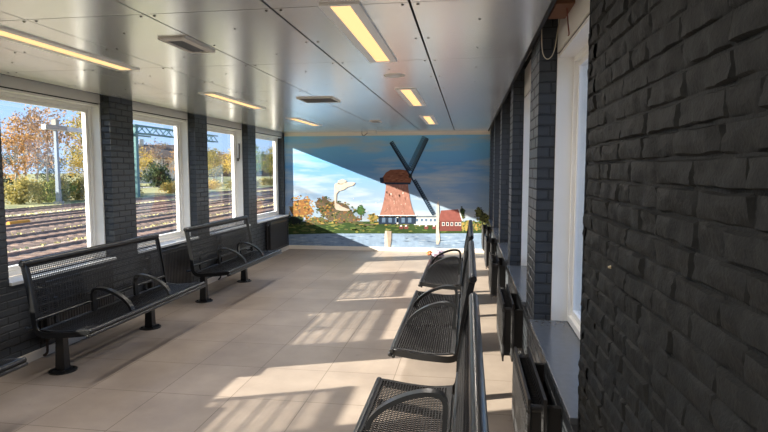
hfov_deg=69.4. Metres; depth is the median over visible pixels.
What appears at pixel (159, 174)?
round bush
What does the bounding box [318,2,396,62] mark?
recessed light
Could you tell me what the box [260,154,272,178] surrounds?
autumn tree
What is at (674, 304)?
wall
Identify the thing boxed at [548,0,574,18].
batten
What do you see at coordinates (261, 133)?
window
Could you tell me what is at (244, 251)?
radiator
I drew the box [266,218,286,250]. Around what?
radiator
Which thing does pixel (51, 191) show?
bush
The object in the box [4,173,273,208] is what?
ground
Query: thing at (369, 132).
ceiling sensor
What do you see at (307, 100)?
grille
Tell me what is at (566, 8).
loose wire
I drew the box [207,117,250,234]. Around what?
window
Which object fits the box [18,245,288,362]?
baseboard
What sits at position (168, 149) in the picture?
house
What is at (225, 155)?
autumn tree
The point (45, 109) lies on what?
autumn tree
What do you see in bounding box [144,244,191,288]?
radiator
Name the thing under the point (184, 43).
ceiling vent
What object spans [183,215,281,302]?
metal bench
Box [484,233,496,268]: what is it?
radiator
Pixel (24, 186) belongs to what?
bush
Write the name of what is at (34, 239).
railway track
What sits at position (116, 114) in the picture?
wall
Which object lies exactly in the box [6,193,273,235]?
railway track
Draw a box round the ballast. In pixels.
[5,189,274,276]
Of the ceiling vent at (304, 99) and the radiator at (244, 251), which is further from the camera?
the radiator at (244, 251)
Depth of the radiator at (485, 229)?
9.43 m
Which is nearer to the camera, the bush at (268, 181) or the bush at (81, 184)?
the bush at (81, 184)
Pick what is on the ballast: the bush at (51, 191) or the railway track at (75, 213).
the railway track at (75, 213)
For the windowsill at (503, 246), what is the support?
in the wall at (674, 304)
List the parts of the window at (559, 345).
sill, head panel, frame, sash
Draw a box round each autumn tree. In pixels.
[0,105,66,181]
[0,111,50,199]
[1,111,59,176]
[2,152,22,187]
[13,104,76,181]
[34,156,81,192]
[59,112,83,175]
[60,111,82,173]
[60,149,83,180]
[139,146,159,176]
[142,138,173,167]
[168,148,174,175]
[207,147,229,180]
[208,153,221,180]
[213,151,230,181]
[217,145,231,170]
[256,146,268,173]
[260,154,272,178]
[261,145,273,183]
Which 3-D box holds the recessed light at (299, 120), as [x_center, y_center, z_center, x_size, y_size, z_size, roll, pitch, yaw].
[-1.218,-1.454,8.611,0.190,0.010,1.340,1,5,9]
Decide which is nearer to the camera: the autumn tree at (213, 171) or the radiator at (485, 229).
the radiator at (485, 229)
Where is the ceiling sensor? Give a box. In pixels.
[362,131,376,135]
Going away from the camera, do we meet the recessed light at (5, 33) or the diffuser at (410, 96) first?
the recessed light at (5, 33)
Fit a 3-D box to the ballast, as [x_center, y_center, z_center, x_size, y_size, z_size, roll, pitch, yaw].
[-2.338,-8.211,136.686,24.700,0.030,390.000,1,5,9]
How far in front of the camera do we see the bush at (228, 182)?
91.61 m
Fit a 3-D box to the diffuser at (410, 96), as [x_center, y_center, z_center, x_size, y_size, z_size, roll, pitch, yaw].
[0.292,-1.220,5.742,0.094,0.006,1.300,1,5,9]
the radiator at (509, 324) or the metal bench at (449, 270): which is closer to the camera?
the radiator at (509, 324)
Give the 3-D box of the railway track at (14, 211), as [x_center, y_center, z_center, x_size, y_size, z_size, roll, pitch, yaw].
[-11.582,-8.435,138.075,3.800,0.190,390.000,1,5,9]
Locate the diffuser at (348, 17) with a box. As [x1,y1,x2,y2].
[331,6,388,60]
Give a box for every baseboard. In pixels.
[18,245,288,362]
[289,245,483,252]
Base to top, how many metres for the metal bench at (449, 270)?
0.936 m
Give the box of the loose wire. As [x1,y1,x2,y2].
[566,8,569,35]
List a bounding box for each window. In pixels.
[0,74,115,285]
[132,101,197,253]
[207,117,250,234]
[255,127,288,223]
[492,228,498,240]
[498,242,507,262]
[507,60,530,305]
[529,0,589,424]
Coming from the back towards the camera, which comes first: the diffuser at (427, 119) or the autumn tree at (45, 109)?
the autumn tree at (45, 109)
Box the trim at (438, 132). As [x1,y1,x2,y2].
[287,131,489,135]
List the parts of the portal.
mast post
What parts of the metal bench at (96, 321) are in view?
frame, plate, rail, backrest, rail, armrest, seat, rail, plate, armrest, frame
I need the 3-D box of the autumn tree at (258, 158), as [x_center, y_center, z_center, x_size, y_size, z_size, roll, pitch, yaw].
[-29.265,-12.168,126.463,7.263,9.606,7.791,-1,5,-6]
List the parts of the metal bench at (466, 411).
rail, seat, armrest, frame, rail, backrest, rail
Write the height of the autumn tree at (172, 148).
8.800 m
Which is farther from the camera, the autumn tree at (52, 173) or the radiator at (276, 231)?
the autumn tree at (52, 173)
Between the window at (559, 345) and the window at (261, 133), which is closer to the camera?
the window at (559, 345)
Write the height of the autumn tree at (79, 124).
11.195 m
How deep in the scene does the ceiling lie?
3.66 m
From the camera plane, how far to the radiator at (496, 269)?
5.88 m
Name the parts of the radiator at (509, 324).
panel, panel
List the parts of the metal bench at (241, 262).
plate, frame, rail, backrest, rail, armrest, seat, plate, frame, armrest, rail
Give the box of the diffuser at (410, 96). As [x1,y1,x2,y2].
[401,90,421,105]
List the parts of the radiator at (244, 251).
panel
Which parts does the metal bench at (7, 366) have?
seat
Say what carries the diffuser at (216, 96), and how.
attached to the recessed light at (218, 96)
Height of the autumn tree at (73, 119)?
11.598 m
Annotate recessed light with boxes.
[0,26,139,70]
[198,93,265,108]
[286,118,322,125]
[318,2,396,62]
[395,88,425,105]
[419,116,437,123]
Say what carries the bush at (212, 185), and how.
on the ground
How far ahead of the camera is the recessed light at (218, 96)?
5.92 m
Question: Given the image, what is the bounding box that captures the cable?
[541,19,559,59]
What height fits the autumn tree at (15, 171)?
8.800 m
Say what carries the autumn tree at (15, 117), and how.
on the ground
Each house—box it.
[139,139,175,182]
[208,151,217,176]
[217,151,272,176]
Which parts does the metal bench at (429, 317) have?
rail, seat, armrest, frame, armrest, rail, frame, backrest, rail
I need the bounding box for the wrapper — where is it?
[426,250,443,256]
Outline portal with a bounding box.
[133,124,217,197]
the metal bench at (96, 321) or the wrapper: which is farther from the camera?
the wrapper
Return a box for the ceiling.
[0,0,556,132]
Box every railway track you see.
[5,187,273,214]
[5,190,273,222]
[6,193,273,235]
[6,198,273,251]
[7,205,273,276]
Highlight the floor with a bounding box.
[0,249,513,431]
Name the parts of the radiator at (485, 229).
panel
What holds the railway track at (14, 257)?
on the ballast
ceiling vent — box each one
[157,36,214,52]
[296,97,340,102]
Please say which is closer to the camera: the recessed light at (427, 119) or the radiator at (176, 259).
the radiator at (176, 259)
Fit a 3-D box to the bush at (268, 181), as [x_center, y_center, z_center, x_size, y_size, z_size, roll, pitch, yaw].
[-23.903,-7.113,112.904,4.373,1.797,4.187,-1,5,-8]
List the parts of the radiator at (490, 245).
panel, panel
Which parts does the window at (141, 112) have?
sash, frame, head panel, sill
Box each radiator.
[36,264,114,355]
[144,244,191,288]
[216,229,246,279]
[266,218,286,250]
[481,223,491,249]
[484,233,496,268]
[488,251,505,299]
[496,284,522,361]
[512,346,560,431]
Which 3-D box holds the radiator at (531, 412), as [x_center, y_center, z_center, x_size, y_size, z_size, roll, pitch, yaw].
[0.721,0.997,2.680,0.152,0.536,0.746,1,5,9]
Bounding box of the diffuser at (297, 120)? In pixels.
[292,119,317,125]
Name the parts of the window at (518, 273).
sill, head panel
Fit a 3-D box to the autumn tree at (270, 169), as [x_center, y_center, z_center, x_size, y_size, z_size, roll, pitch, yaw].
[-25.232,-11.787,126.320,6.726,8.862,6.728,-3,5,-28]
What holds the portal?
on the ground
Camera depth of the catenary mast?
49.47 m
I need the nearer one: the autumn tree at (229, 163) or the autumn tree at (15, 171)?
the autumn tree at (15, 171)
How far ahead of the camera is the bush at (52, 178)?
55.09 m
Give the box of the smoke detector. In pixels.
[384,74,404,77]
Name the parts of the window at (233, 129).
sash, frame, head panel, sill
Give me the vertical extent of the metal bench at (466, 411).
0.936 m
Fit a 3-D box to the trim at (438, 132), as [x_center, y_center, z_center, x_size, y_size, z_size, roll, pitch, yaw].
[0.037,-1.612,10.878,4.020,0.065,0.030,1,5,9]
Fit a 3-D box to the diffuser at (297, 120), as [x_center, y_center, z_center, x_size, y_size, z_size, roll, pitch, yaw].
[-1.218,-1.456,8.611,0.094,0.006,1.300,1,5,9]
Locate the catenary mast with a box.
[41,119,81,203]
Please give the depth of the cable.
3.14 m
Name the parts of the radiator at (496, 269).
panel, panel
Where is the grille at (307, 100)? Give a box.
[301,98,336,102]
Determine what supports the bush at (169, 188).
on the ground
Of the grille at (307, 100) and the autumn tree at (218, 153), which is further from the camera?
the autumn tree at (218, 153)
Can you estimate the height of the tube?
0.240 m
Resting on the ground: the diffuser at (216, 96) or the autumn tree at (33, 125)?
the autumn tree at (33, 125)
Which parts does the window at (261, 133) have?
sash, frame, head panel, sill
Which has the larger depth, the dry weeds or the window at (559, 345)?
the dry weeds
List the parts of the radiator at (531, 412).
panel, panel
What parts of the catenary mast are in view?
mast post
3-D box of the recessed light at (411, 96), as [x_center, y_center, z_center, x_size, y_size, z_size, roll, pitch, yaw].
[0.292,-1.218,5.742,0.190,0.010,1.340,1,5,9]
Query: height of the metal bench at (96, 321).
0.936 m
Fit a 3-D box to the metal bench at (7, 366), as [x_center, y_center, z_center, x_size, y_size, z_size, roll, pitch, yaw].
[-2.655,0.920,2.631,0.585,0.936,1.828,1,5,9]
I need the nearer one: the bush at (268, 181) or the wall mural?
the wall mural
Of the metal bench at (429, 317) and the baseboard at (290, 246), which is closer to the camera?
the metal bench at (429, 317)
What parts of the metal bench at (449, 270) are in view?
rail, seat, armrest, frame, armrest, frame, backrest, rail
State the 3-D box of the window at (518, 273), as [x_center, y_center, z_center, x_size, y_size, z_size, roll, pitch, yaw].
[1.206,-0.362,4.435,0.301,1.843,1.500,1,5,9]
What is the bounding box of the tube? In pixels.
[6,219,29,224]
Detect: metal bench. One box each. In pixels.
[0,357,27,377]
[18,233,205,374]
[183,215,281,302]
[353,293,488,431]
[388,240,476,396]
[418,220,473,293]
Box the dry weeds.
[5,190,273,251]
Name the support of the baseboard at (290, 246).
attached to the wall
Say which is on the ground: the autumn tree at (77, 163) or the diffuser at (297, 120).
the autumn tree at (77, 163)
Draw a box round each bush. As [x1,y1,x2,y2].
[4,175,48,204]
[34,175,80,201]
[38,175,77,199]
[69,176,84,199]
[140,161,174,186]
[154,180,175,193]
[208,178,225,189]
[225,180,231,188]
[258,177,273,184]
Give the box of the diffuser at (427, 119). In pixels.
[424,116,434,123]
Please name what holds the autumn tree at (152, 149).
on the ground
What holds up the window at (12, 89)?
in the wall at (116, 114)
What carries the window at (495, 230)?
in the wall at (674, 304)
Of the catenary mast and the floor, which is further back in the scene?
the catenary mast
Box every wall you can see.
[0,95,288,358]
[489,0,767,431]
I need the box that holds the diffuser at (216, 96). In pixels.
[206,94,257,107]
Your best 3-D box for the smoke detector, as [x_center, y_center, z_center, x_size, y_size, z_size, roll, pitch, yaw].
[0.081,-1.107,4.393,0.169,0.011,0.169,1,5,9]
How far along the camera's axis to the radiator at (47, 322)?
4.96 m
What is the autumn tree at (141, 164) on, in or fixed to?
on the ground
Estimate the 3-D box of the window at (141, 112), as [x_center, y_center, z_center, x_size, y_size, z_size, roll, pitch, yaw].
[-2.755,-0.555,6.793,0.297,1.843,1.390,1,5,9]
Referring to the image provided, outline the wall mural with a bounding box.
[284,135,489,248]
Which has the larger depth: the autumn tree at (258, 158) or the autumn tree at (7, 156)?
the autumn tree at (258, 158)
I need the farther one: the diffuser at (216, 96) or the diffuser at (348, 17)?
the diffuser at (216, 96)

